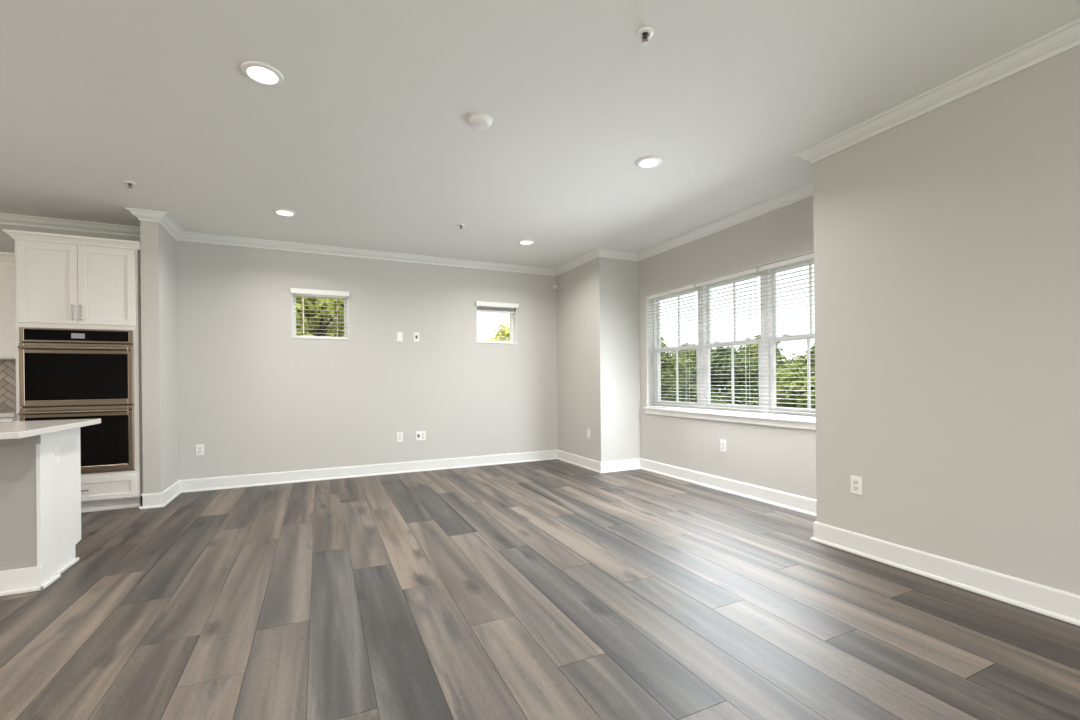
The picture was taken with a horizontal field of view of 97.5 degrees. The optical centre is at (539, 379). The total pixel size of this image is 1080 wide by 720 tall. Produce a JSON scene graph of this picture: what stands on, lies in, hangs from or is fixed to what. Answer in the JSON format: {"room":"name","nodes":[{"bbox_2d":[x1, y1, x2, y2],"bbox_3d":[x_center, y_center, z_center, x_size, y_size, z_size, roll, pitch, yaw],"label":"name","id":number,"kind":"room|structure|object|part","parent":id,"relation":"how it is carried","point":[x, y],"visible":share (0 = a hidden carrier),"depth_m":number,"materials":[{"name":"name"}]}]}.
{"room":"empty living room","nodes":[
{"label":"empty living room","id":0,"kind":"room"},
{"bbox_2d":[140,221,178,493],"bbox_3d":[-3.724,-0.171,4.651,0.133,2.742,0.618,-1,0,-25],"label":"wall","id":1,"kind":"structure","parent":0,"point":[158,249],"depth_m":4.40,"materials":[{"name":"paint"}]},
{"bbox_2d":[126,207,165,221],"bbox_3d":[-3.589,-1.508,4.335,0.293,0.092,0.080,-1,0,-25],"label":"trim","id":2,"kind":"structure","parent":1,"relation":"attached to","point":[141,214],"depth_m":4.33,"materials":[{"name":"paint"}]},
{"bbox_2d":[138,493,163,509],"bbox_3d":[-3.574,1.114,4.359,0.189,0.134,0.029,-1,0,-25],"label":"baseboard","id":3,"kind":"structure","parent":1,"relation":"attached to","point":[152,500],"depth_m":4.36,"materials":[{"name":"paint"}]},
{"bbox_3d":[-3.571,1.169,4.352,0.189,0.024,0.014,-1,0,-25],"label":"shoe moulding","id":4,"kind":"part","parent":3,"relation":"part of","materials":[{"name":"paint"}]},
{"bbox_2d":[158,212,183,239],"bbox_3d":[-3.623,-1.507,4.660,0.080,0.092,0.698,-1,0,-25],"label":"trim","id":5,"kind":"structure","parent":1,"relation":"attached to","point":[166,222],"depth_m":4.63,"materials":[{"name":"paint"}]},
{"bbox_2d":[161,480,181,506],"bbox_3d":[-3.632,1.115,4.673,0.029,0.134,0.647,-1,0,-25],"label":"baseboard","id":6,"kind":"structure","parent":1,"relation":"attached to","point":[173,491],"depth_m":4.63,"materials":[{"name":"paint"}]},
{"bbox_3d":[-3.622,1.170,4.669,0.014,0.024,0.632,-1,0,-25],"label":"shoe moulding","id":7,"kind":"part","parent":6,"relation":"part of","materials":[{"name":"paint"}]},
{"bbox_2d":[0,224,557,479],"bbox_3d":[-4.017,-0.168,4.965,9.319,2.742,0.200,-1,0,-25],"label":"wall","id":8,"kind":"structure","parent":0,"point":[259,399],"depth_m":5.67,"materials":[{"name":"paint"}]},
{"bbox_2d":[0,252,15,359],"bbox_3d":[-5.053,-0.647,4.169,0.977,0.931,0.369,-1,0,-25],"label":"upper cabinet","id":9,"kind":"object","parent":8,"relation":"attached to","point":[7,259],"visible":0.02,"depth_m":4.17,"materials":[{"name":"paint"}]},
{"bbox_3d":[-4.993,-1.083,4.031,0.977,0.061,0.066,-1,0,-25],"label":"crown moulding","id":10,"kind":"part","parent":9,"relation":"part of","materials":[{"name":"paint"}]},
{"bbox_2d":[0,360,15,410],"bbox_3d":[-5.122,0.053,4.333,0.977,0.467,0.010,-1,0,-25],"label":"backsplash","id":11,"kind":"structure","parent":8,"relation":"attached to","point":[7,367],"depth_m":4.41,"materials":[{"name":"tile"}]},
{"bbox_2d":[0,213,139,236],"bbox_3d":[-5.962,-1.484,3.910,4.526,0.092,0.080,-1,0,-25],"label":"trim","id":12,"kind":"structure","parent":8,"relation":"attached to","point":[8,219],"depth_m":4.57,"materials":[{"name":"paint"}]},
{"bbox_2d":[196,444,203,454],"bbox_3d":[-3.614,0.744,5.034,0.072,0.116,0.009,-1,0,-25],"label":"outlet","id":13,"kind":"object","parent":8,"relation":"attached to","point":[199,447],"visible":1,"depth_m":5.03,"materials":[{"name":"white plastic"}]},
{"bbox_2d":[292,293,348,339],"bbox_3d":[-2.603,-0.750,5.621,0.605,0.552,0.212,-1,0,-25],"label":"window","id":14,"kind":"structure","parent":8,"relation":"in","point":[293,297],"depth_m":5.53,"materials":[{"name":"paint"}]},
{"bbox_2d":[290,288,348,337],"bbox_3d":[-2.569,-0.772,5.550,0.621,0.550,0.120,-1,0,-25],"label":"window blind","id":15,"kind":"object","parent":14,"relation":"attached to","point":[307,293],"visible":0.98,"depth_m":5.54,"materials":[{"name":"white plastic"}]},
{"bbox_3d":[-2.582,-0.504,5.581,0.567,0.016,0.050,-1,0,-25],"label":"rail","id":16,"kind":"part","parent":15,"relation":"part of","materials":[{"name":"white plastic"}]},
{"bbox_3d":[-2.562,-0.484,5.539,0.605,0.018,0.032,-1,0,-25],"label":"sill","id":17,"kind":"part","parent":14,"relation":"part of","materials":[{"name":"paint"}]},
{"bbox_2d":[177,231,555,275],"bbox_3d":[-1.770,-1.526,5.865,4.459,0.092,0.080,-1,0,-25],"label":"trim","id":18,"kind":"structure","parent":8,"relation":"attached to","point":[186,236],"depth_m":5.65,"materials":[{"name":"paint"}]},
{"bbox_2d":[180,450,557,492],"bbox_3d":[-1.755,1.096,5.889,4.461,0.134,0.029,-1,0,-25],"label":"baseboard","id":19,"kind":"structure","parent":8,"relation":"attached to","point":[238,481],"depth_m":5.67,"materials":[{"name":"paint"}]},
{"bbox_2d":[397,432,402,441],"bbox_3d":[-1.748,0.713,5.904,0.072,0.116,0.009,-1,0,-25],"label":"outlet","id":20,"kind":"object","parent":8,"relation":"attached to","point":[399,434],"visible":1,"depth_m":5.90,"materials":[{"name":"white plastic"}]},
{"bbox_2d":[397,332,402,340],"bbox_3d":[-1.752,-0.538,5.908,0.072,0.116,0.008,-1,0,-25],"label":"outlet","id":21,"kind":"object","parent":8,"relation":"attached to","point":[399,334],"visible":1,"depth_m":5.91,"materials":[{"name":"white plastic"}]},
{"bbox_2d":[414,332,418,341],"bbox_3d":[-1.561,-0.542,5.992,0.072,0.116,0.018,-1,0,-25],"label":"jack plate","id":22,"kind":"object","parent":8,"relation":"attached to","point":[416,335],"visible":1,"depth_m":5.99,"materials":[{"name":"white plastic"}]},
{"bbox_2d":[416,431,425,440],"bbox_3d":[-1.510,0.710,6.010,0.120,0.116,0.018,-1,0,-25],"label":"jack plate","id":23,"kind":"object","parent":8,"relation":"attached to","point":[420,435],"visible":1,"depth_m":6.01,"materials":[{"name":"white plastic"}]},
{"bbox_2d":[476,306,517,343],"bbox_3d":[-0.625,-0.765,6.543,0.592,0.542,0.212,-1,0,-25],"label":"window","id":24,"kind":"structure","parent":8,"relation":"in","point":[512,317],"depth_m":6.62,"materials":[{"name":"paint"}]},
{"bbox_3d":[-0.652,-0.771,6.603,0.584,0.530,0.080,-1,0,-25],"label":"frame","id":25,"kind":"part","parent":24,"relation":"part of","materials":[{"name":"plastic"}]},
{"bbox_2d":[475,301,518,336],"bbox_3d":[-0.592,-0.816,6.472,0.608,0.470,0.120,-1,0,-25],"label":"window blind","id":26,"kind":"object","parent":24,"relation":"attached to","point":[482,306],"visible":0.91,"depth_m":6.45,"materials":[{"name":"white plastic"}]},
{"bbox_3d":[-0.608,-0.934,6.503,0.554,0.016,0.050,-1,0,-25],"label":"rail","id":27,"kind":"part","parent":26,"relation":"part of","materials":[{"name":"white plastic"}]},
{"bbox_3d":[-0.584,-0.503,6.462,0.592,0.018,0.032,-1,0,-25],"label":"sill","id":28,"kind":"part","parent":24,"relation":"part of","materials":[{"name":"paint"}]},
{"bbox_2d":[0,459,1079,719],"bbox_3d":[-1.635,1.161,0.842,9.727,0.004,9.317,-1,0,-25],"label":"floor","id":29,"kind":"structure","parent":0,"point":[555,589],"depth_m":2.29,"materials":[{"name":"plastic"}]},
{"bbox_2d":[0,417,15,421],"bbox_3d":[-4.986,0.756,4.056,0.977,0.872,0.616,-1,0,-25],"label":"base cabinet","id":30,"kind":"object","parent":29,"relation":"on","point":[6,419],"visible":0.14,"depth_m":3.97,"materials":[{"name":"paint"}]},
{"bbox_3d":[-4.639,0.409,3.891,0.458,0.160,0.020,-1,0,-25],"label":"drawer","id":31,"kind":"part","parent":30,"relation":"part of","materials":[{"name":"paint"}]},
{"bbox_2d":[0,410,15,417],"bbox_3d":[-4.988,0.303,4.050,0.977,0.033,0.631,-1,0,-25],"label":"countertop","id":32,"kind":"structure","parent":30,"relation":"on","point":[12,413],"depth_m":3.97,"materials":[{"name":"stone"}]},
{"bbox_2d":[0,427,80,595],"bbox_3d":[-4.026,0.744,2.376,2.498,0.878,0.595,-1,0,-25],"label":"kitchen island","id":33,"kind":"object","parent":29,"relation":"on","point":[40,475],"visible":0.88,"depth_m":2.64,"materials":[{"name":"paint"}]},
{"bbox_3d":[-3.915,0.340,2.121,2.490,0.053,0.018,-1,0,-25],"label":"cap trim","id":34,"kind":"part","parent":33,"relation":"part of","materials":[{"name":"paint"}]},
{"bbox_3d":[-3.909,1.116,2.122,2.488,0.131,0.014,-1,0,-25],"label":"baseboard","id":35,"kind":"part","parent":33,"relation":"part of","materials":[{"name":"paint"}]},
{"bbox_3d":[-3.898,1.171,2.112,2.498,0.021,0.013,-1,0,-25],"label":"shoe moulding","id":36,"kind":"part","parent":33,"relation":"part of","materials":[{"name":"paint"}]},
{"bbox_3d":[-2.831,0.732,2.713,0.021,0.878,0.159,-1,0,-25],"label":"post","id":37,"kind":"part","parent":33,"relation":"part of","materials":[{"name":"paint"}]},
{"bbox_2d":[0,418,100,439],"bbox_3d":[-3.921,0.287,2.220,2.565,0.034,0.960,-1,0,-25],"label":"island countertop","id":38,"kind":"structure","parent":33,"relation":"on","point":[12,429],"depth_m":2.68,"materials":[{"name":"stone"}]},
{"bbox_2d":[55,446,59,465],"bbox_3d":[-2.907,0.459,2.846,0.005,0.115,0.070,-1,0,-25],"label":"outlet plate","id":39,"kind":"object","parent":33,"relation":"attached to","point":[57,448],"depth_m":2.85,"materials":[{"name":"white plastic"}]},
{"bbox_3d":[-2.960,0.727,2.941,0.016,0.866,0.432,-1,0,-25],"label":"panel","id":40,"kind":"part","parent":33,"relation":"part of","materials":[{"name":"paint"}]},
{"bbox_2d":[2,229,142,512],"bbox_3d":[-4.183,-0.036,4.415,0.899,2.440,0.652,-1,0,-25],"label":"tall cabinet","id":41,"kind":"object","parent":29,"relation":"on","point":[62,281],"visible":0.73,"depth_m":4.20,"materials":[{"name":"paint"}]},
{"bbox_3d":[-4.240,-0.832,4.083,0.388,0.690,0.020,-1,0,-25],"label":"door","id":42,"kind":"part","parent":41,"relation":"part of","materials":[{"name":"paint"}]},
{"bbox_3d":[-4.196,-1.222,4.416,0.898,0.068,0.647,-1,0,-25],"label":"crown moulding","id":43,"kind":"part","parent":41,"relation":"part of","materials":[{"name":"paint"}]},
{"bbox_3d":[-4.074,-0.585,4.128,0.012,0.140,0.036,-1,0,-25],"label":"handle","id":44,"kind":"part","parent":41,"relation":"part of","materials":[{"name":"silver metal"}]},
{"bbox_2d":[18,327,134,473],"bbox_3d":[-4.152,0.191,4.387,0.752,1.274,0.670,-1,0,-25],"label":"double oven","id":45,"kind":"object","parent":41,"relation":"in","point":[65,374],"visible":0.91,"depth_m":4.17,"materials":[{"name":"silver metal"}]},
{"bbox_3d":[-4.029,-0.275,4.113,0.712,0.027,0.064,-1,0,-25],"label":"handle","id":46,"kind":"part","parent":45,"relation":"part of","materials":[{"name":"silver metal"}]},
{"bbox_3d":[-4.024,0.277,4.113,0.712,0.027,0.064,-1,0,-25],"label":"handle","id":47,"kind":"part","parent":45,"relation":"part of","materials":[{"name":"silver metal"}]},
{"bbox_3d":[-4.047,-0.028,4.157,0.686,0.404,0.032,-1,0,-25],"label":"door glass","id":48,"kind":"part","parent":45,"relation":"part of","materials":[{"name":"black glass"}]},
{"bbox_3d":[-4.053,-0.387,4.162,0.694,0.091,0.030,-1,0,-25],"label":"panel glass","id":49,"kind":"part","parent":45,"relation":"part of","materials":[{"name":"black glass"}]},
{"bbox_3d":[-4.048,-0.046,4.158,0.752,0.542,0.038,-1,0,-25],"label":"oven door","id":50,"kind":"part","parent":45,"relation":"part of","materials":[{"name":"black glass"}]},
{"bbox_3d":[-4.053,-0.386,4.161,0.752,0.122,0.032,-1,0,-25],"label":"control panel","id":51,"kind":"part","parent":45,"relation":"part of","materials":[{"name":"silver metal"}]},
{"bbox_3d":[-4.042,0.541,4.157,0.686,0.438,0.032,-1,0,-25],"label":"door glass","id":52,"kind":"part","parent":45,"relation":"part of","materials":[{"name":"black glass"}]},
{"bbox_3d":[-4.042,0.523,4.158,0.752,0.576,0.038,-1,0,-25],"label":"oven door","id":53,"kind":"part","parent":45,"relation":"part of","materials":[{"name":"black glass"}]},
{"bbox_3d":[-3.881,-0.836,4.250,0.396,0.690,0.020,-1,0,-25],"label":"door","id":54,"kind":"part","parent":41,"relation":"part of","materials":[{"name":"paint"}]},
{"bbox_3d":[-4.041,0.971,4.167,0.788,0.200,0.020,-1,0,-25],"label":"drawer","id":55,"kind":"part","parent":41,"relation":"part of","materials":[{"name":"paint"}]},
{"bbox_3d":[-4.051,1.172,4.235,0.820,0.022,0.008,-1,0,-25],"label":"shoe moulding","id":56,"kind":"part","parent":41,"relation":"part of","materials":[{"name":"paint"}]},
{"bbox_2d":[0,0,1079,268],"bbox_3d":[-1.667,-1.638,0.828,10.107,0.150,9.697,-1,0,-25],"label":"ceiling","id":57,"kind":"structure","parent":0,"point":[366,135],"depth_m":2.71,"materials":[{"name":"paint"}]},
{"bbox_2d":[123,180,135,189],"bbox_3d":[-3.217,-1.521,3.716,0.080,0.053,0.080,-1,0,-25],"label":"sprinkler","id":58,"kind":"object","parent":57,"relation":"attached to","point":[130,183],"visible":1,"depth_m":3.71,"materials":[{"name":"white plastic"}]},
{"bbox_2d":[241,61,283,85],"bbox_3d":[-1.416,-1.559,2.420,0.192,0.013,0.192,-1,0,-25],"label":"recessed light","id":59,"kind":"object","parent":57,"relation":"in","point":[262,73],"visible":1,"depth_m":2.41,"materials":[{"name":"white plastic"}]},
{"bbox_2d":[273,209,296,216],"bbox_3d":[-2.367,-1.549,4.398,0.192,0.013,0.192,-1,0,-25],"label":"recessed light","id":60,"kind":"object","parent":57,"relation":"in","point":[283,212],"visible":1,"depth_m":4.38,"materials":[{"name":"white plastic"}]},
{"bbox_2d":[467,113,492,129],"bbox_3d":[-0.364,-1.559,2.877,0.156,0.033,0.156,-1,0,-25],"label":"smoke detector","id":61,"kind":"object","parent":57,"relation":"attached to","point":[479,121],"visible":1,"depth_m":2.84,"materials":[{"name":"white plastic"}]},
{"bbox_2d":[518,239,534,244],"bbox_3d":[-0.157,-1.571,5.418,0.192,0.013,0.192,-1,0,-25],"label":"recessed light","id":62,"kind":"object","parent":57,"relation":"in","point":[525,241],"visible":1,"depth_m":5.41,"materials":[{"name":"white plastic"}]},
{"bbox_2d":[636,27,653,46],"bbox_3d":[0.479,-1.557,2.164,0.080,0.053,0.080,-1,0,-25],"label":"sprinkler","id":63,"kind":"object","parent":57,"relation":"attached to","point":[644,37],"visible":1,"depth_m":2.16,"materials":[{"name":"white plastic"}]},
{"bbox_2d":[636,156,662,168],"bbox_3d":[0.794,-1.580,3.450,0.192,0.013,0.192,-1,0,-25],"label":"recessed light","id":64,"kind":"object","parent":57,"relation":"in","point":[647,162],"visible":1,"depth_m":3.44,"materials":[{"name":"white plastic"}]},
{"bbox_2d":[556,257,608,461],"bbox_3d":[0.546,-0.213,6.344,0.120,2.742,1.158,-1,0,-25],"label":"wall","id":65,"kind":"structure","parent":0,"point":[582,290],"depth_m":6.15,"materials":[{"name":"paint"}]},
{"bbox_2d":[554,248,598,275],"bbox_3d":[0.459,-1.548,6.266,0.080,0.092,1.238,-1,0,-25],"label":"trim","id":66,"kind":"structure","parent":65,"relation":"attached to","point":[593,254],"depth_m":6.19,"materials":[{"name":"paint"}]},
{"bbox_2d":[557,450,600,472],"bbox_3d":[0.498,1.074,6.301,0.029,0.134,1.187,-1,0,-25],"label":"baseboard","id":67,"kind":"structure","parent":65,"relation":"attached to","point":[587,463],"depth_m":6.23,"materials":[{"name":"paint"}]},
{"bbox_3d":[0.495,1.129,6.291,0.014,0.024,1.172,-1,0,-25],"label":"shoe moulding","id":68,"kind":"part","parent":67,"relation":"part of","materials":[{"name":"paint"}]},
{"bbox_2d":[607,258,640,460],"bbox_3d":[1.123,-0.219,6.040,0.669,2.742,0.120,-1,0,-25],"label":"wall","id":69,"kind":"structure","parent":0,"point":[623,275],"depth_m":5.94,"materials":[{"name":"paint"}]},
{"bbox_2d":[597,248,638,261],"bbox_3d":[0.971,-1.553,5.865,0.669,0.092,0.080,-1,0,-25],"label":"trim","id":70,"kind":"structure","parent":69,"relation":"attached to","point":[607,253],"depth_m":5.86,"materials":[{"name":"paint"}]},
{"bbox_2d":[601,458,639,472],"bbox_3d":[1.010,1.069,5.901,0.618,0.134,0.029,-1,0,-25],"label":"baseboard","id":71,"kind":"structure","parent":69,"relation":"attached to","point":[629,464],"depth_m":5.89,"materials":[{"name":"paint"}]},
{"bbox_3d":[1.007,1.124,5.891,0.603,0.024,0.014,-1,0,-25],"label":"shoe moulding","id":72,"kind":"part","parent":71,"relation":"part of","materials":[{"name":"paint"}]},
{"bbox_2d":[637,182,815,499],"bbox_3d":[1.930,-0.232,4.769,0.280,2.752,2.866,-1,0,-25],"label":"wall","id":73,"kind":"structure","parent":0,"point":[783,459],"depth_m":4.67,"materials":[{"name":"paint"}]},
{"bbox_2d":[648,284,697,409],"bbox_3d":[1.544,-0.357,5.559,0.051,1.384,0.810,-1,0,-25],"label":"window blind","id":74,"kind":"object","parent":73,"relation":"attached to","point":[689,287],"visible":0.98,"depth_m":5.51,"materials":[{"name":"white plastic"}]},
{"bbox_3d":[1.433,-0.342,5.799,0.051,1.332,0.003,-1,0,-25],"label":"ladder cord","id":75,"kind":"part","parent":74,"relation":"part of","materials":[{"name":"white fabric"}]},
{"bbox_3d":[1.551,0.327,5.559,0.050,0.016,0.804,-1,0,-25],"label":"rail","id":76,"kind":"part","parent":74,"relation":"part of","materials":[{"name":"white plastic"}]},
{"bbox_3d":[1.656,-0.344,5.319,0.051,1.332,0.003,-1,0,-25],"label":"ladder cord","id":77,"kind":"part","parent":74,"relation":"part of","materials":[{"name":"white fabric"}]},
{"bbox_2d":[720,440,725,451],"bbox_3d":[1.855,0.671,4.798,0.009,0.116,0.072,-1,0,-25],"label":"outlet","id":78,"kind":"object","parent":73,"relation":"attached to","point":[722,442],"visible":1,"depth_m":4.79,"materials":[{"name":"white plastic"}]},
{"bbox_2d":[640,458,815,515],"bbox_3d":[1.851,1.061,4.793,0.029,0.134,2.748,-1,0,-25],"label":"baseboard","id":79,"kind":"structure","parent":73,"relation":"attached to","point":[805,505],"depth_m":4.62,"materials":[{"name":"paint"}]},
{"bbox_2d":[695,267,760,414],"bbox_3d":[1.892,-0.361,4.814,0.051,1.384,0.810,-1,0,-25],"label":"window blind","id":80,"kind":"object","parent":73,"relation":"attached to","point":[754,270],"visible":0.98,"depth_m":4.76,"materials":[{"name":"white plastic"}]},
{"bbox_3d":[1.780,-0.346,5.054,0.051,1.332,0.003,-1,0,-25],"label":"ladder cord","id":81,"kind":"part","parent":80,"relation":"part of","materials":[{"name":"white fabric"}]},
{"bbox_3d":[1.898,0.323,4.814,0.050,0.016,0.804,-1,0,-25],"label":"rail","id":82,"kind":"part","parent":80,"relation":"part of","materials":[{"name":"white plastic"}]},
{"bbox_3d":[2.004,-0.348,4.574,0.051,1.332,0.003,-1,0,-25],"label":"ladder cord","id":83,"kind":"part","parent":80,"relation":"part of","materials":[{"name":"white fabric"}]},
{"bbox_2d":[644,251,815,429],"bbox_3d":[1.926,-0.322,4.830,0.235,1.478,2.525,-1,0,-25],"label":"window","id":84,"kind":"structure","parent":73,"relation":"attached to","point":[768,361],"depth_m":4.84,"materials":[{"name":"plastic"}]},
{"bbox_3d":[1.623,-0.039,5.606,0.037,0.702,0.758,-1,0,-25],"label":"sash","id":85,"kind":"part","parent":84,"relation":"part of","materials":[{"name":"plastic"}]},
{"bbox_3d":[1.650,-0.692,5.621,0.030,0.688,0.758,-1,0,-25],"label":"sash","id":86,"kind":"part","parent":84,"relation":"part of","materials":[{"name":"plastic"}]},
{"bbox_3d":[1.892,0.348,4.811,0.145,0.026,2.525,-1,0,-25],"label":"sill","id":87,"kind":"part","parent":84,"relation":"part of","materials":[{"name":"paint"}]},
{"bbox_3d":[2.002,-0.696,4.867,0.030,0.688,0.738,-1,0,-25],"label":"sash","id":88,"kind":"part","parent":84,"relation":"part of","materials":[{"name":"glass"}]},
{"bbox_3d":[1.975,-0.043,4.852,0.037,0.702,0.738,-1,0,-25],"label":"sash","id":89,"kind":"part","parent":84,"relation":"part of","materials":[{"name":"plastic"}]},
{"bbox_3d":[1.989,-0.362,4.860,0.095,1.400,2.465,-1,0,-25],"label":"frame","id":90,"kind":"part","parent":84,"relation":"part of","materials":[{"name":"plastic"}]},
{"bbox_3d":[2.326,-0.046,4.098,0.037,0.702,0.758,-1,0,-25],"label":"sash","id":91,"kind":"part","parent":84,"relation":"part of","materials":[{"name":"plastic"}]},
{"bbox_3d":[2.353,-0.699,4.113,0.030,0.688,0.758,-1,0,-25],"label":"sash","id":92,"kind":"part","parent":84,"relation":"part of","materials":[{"name":"glass"}]},
{"bbox_2d":[758,253,814,418],"bbox_3d":[2.239,-0.364,4.070,0.051,1.384,0.810,-1,0,-25],"label":"window blind","id":93,"kind":"object","parent":73,"relation":"attached to","point":[810,256],"visible":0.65,"depth_m":4.18,"materials":[{"name":"white plastic"}]},
{"bbox_3d":[2.127,-0.349,4.310,0.051,1.332,0.003,-1,0,-25],"label":"ladder cord","id":94,"kind":"part","parent":93,"relation":"part of","materials":[{"name":"white fabric"}]},
{"bbox_3d":[2.245,0.320,4.070,0.050,0.016,0.804,-1,0,-25],"label":"rail","id":95,"kind":"part","parent":93,"relation":"part of","materials":[{"name":"white plastic"}]},
{"bbox_2d":[813,156,832,525],"bbox_3d":[2.203,-0.230,3.382,0.558,2.742,0.120,-1,0,-25],"label":"wall","id":96,"kind":"structure","parent":0,"point":[821,169],"depth_m":3.26,"materials":[{"name":"paint"}]},
{"bbox_2d":[830,45,1079,594],"bbox_3d":[3.181,-0.239,0.862,0.200,2.742,5.273,-1,0,-25],"label":"wall","id":97,"kind":"structure","parent":0,"point":[955,226],"depth_m":2.53,"materials":[{"name":"paint"}]},
{"bbox_2d":[850,475,861,494],"bbox_3d":[2.046,0.682,3.067,0.009,0.116,0.072,-1,0,-25],"label":"outlet","id":98,"kind":"object","parent":97,"relation":"attached to","point":[855,481],"visible":1,"depth_m":3.06,"materials":[{"name":"white plastic"}]},
{"bbox_2d":[795,18,1079,163],"bbox_3d":[2.998,-1.573,0.894,0.080,0.092,5.473,-1,0,-25],"label":"trim","id":99,"kind":"structure","parent":97,"relation":"attached to","point":[1065,38],"depth_m":2.53,"materials":[{"name":"paint"}]},
{"bbox_2d":[810,521,1079,625],"bbox_3d":[3.059,1.049,0.881,0.029,0.134,5.421,-1,0,-25],"label":"baseboard","id":100,"kind":"structure","parent":97,"relation":"attached to","point":[1045,600],"depth_m":2.56,"materials":[{"name":"paint"}]},
{"label":"outside","id":101,"kind":"structure","parent":0,"visible":0},
{"bbox_3d":[0.021,2.136,0.000,120.000,0.239,120.000,-1,0,-25],"label":"ground","id":102,"kind":"structure","parent":101,"visible":0},
{"bbox_2d":[296,296,343,336],"bbox_3d":[-5.019,-0.612,10.873,4.131,5.830,3.986,-1,0,-25],"label":"leafy tree","id":103,"kind":"object","parent":102,"relation":"on","point":[308,330],"visible":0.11,"depth_m":10.09,"materials":[{"name":"green plant"}]},
{"bbox_2d":[486,320,509,340],"bbox_3d":[-0.922,0.335,16.528,4.893,4.817,5.050,-1,0,-25],"label":"leafy tree","id":104,"kind":"object","parent":102,"relation":"on","point":[505,336],"visible":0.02,"depth_m":15.87,"materials":[{"name":"green plant"}]},
{"bbox_2d":[661,338,684,400],"bbox_3d":[4.355,0.236,18.940,2.738,4.251,3.212,-1,0,-3],"label":"leafy tree","id":105,"kind":"object","parent":102,"relation":"on","point":[666,369],"visible":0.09,"depth_m":18.12,"materials":[{"name":"green plant"}]},
{"bbox_2d":[663,343,719,394],"bbox_3d":[7.429,0.310,23.559,4.324,4.273,4.373,-1,0,-25],"label":"leafy tree","id":106,"kind":"object","parent":102,"relation":"on","point":[684,355],"visible":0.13,"depth_m":22.56,"materials":[{"name":"green plant"}]},
{"bbox_2d":[662,346,758,405],"bbox_3d":[5.929,0.704,15.280,3.612,3.718,3.492,-1,0,-25],"label":"leafy tree","id":107,"kind":"object","parent":102,"relation":"on","point":[741,371],"visible":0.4,"depth_m":14.96,"materials":[{"name":"green plant"}]},
{"bbox_2d":[714,335,805,399],"bbox_3d":[9.376,0.311,19.607,4.234,4.330,4.172,-1,0,-25],"label":"leafy tree","id":108,"kind":"object","parent":102,"relation":"on","point":[753,351],"visible":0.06,"depth_m":18.55,"materials":[{"name":"green plant"}]},
{"bbox_2d":[776,342,814,408],"bbox_3d":[7.618,0.619,12.140,3.687,3.796,3.505,-1,0,-25],"label":"leafy tree","id":109,"kind":"object","parent":102,"relation":"on","point":[801,375],"visible":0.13,"depth_m":11.96,"materials":[{"name":"green plant"}]}
]}

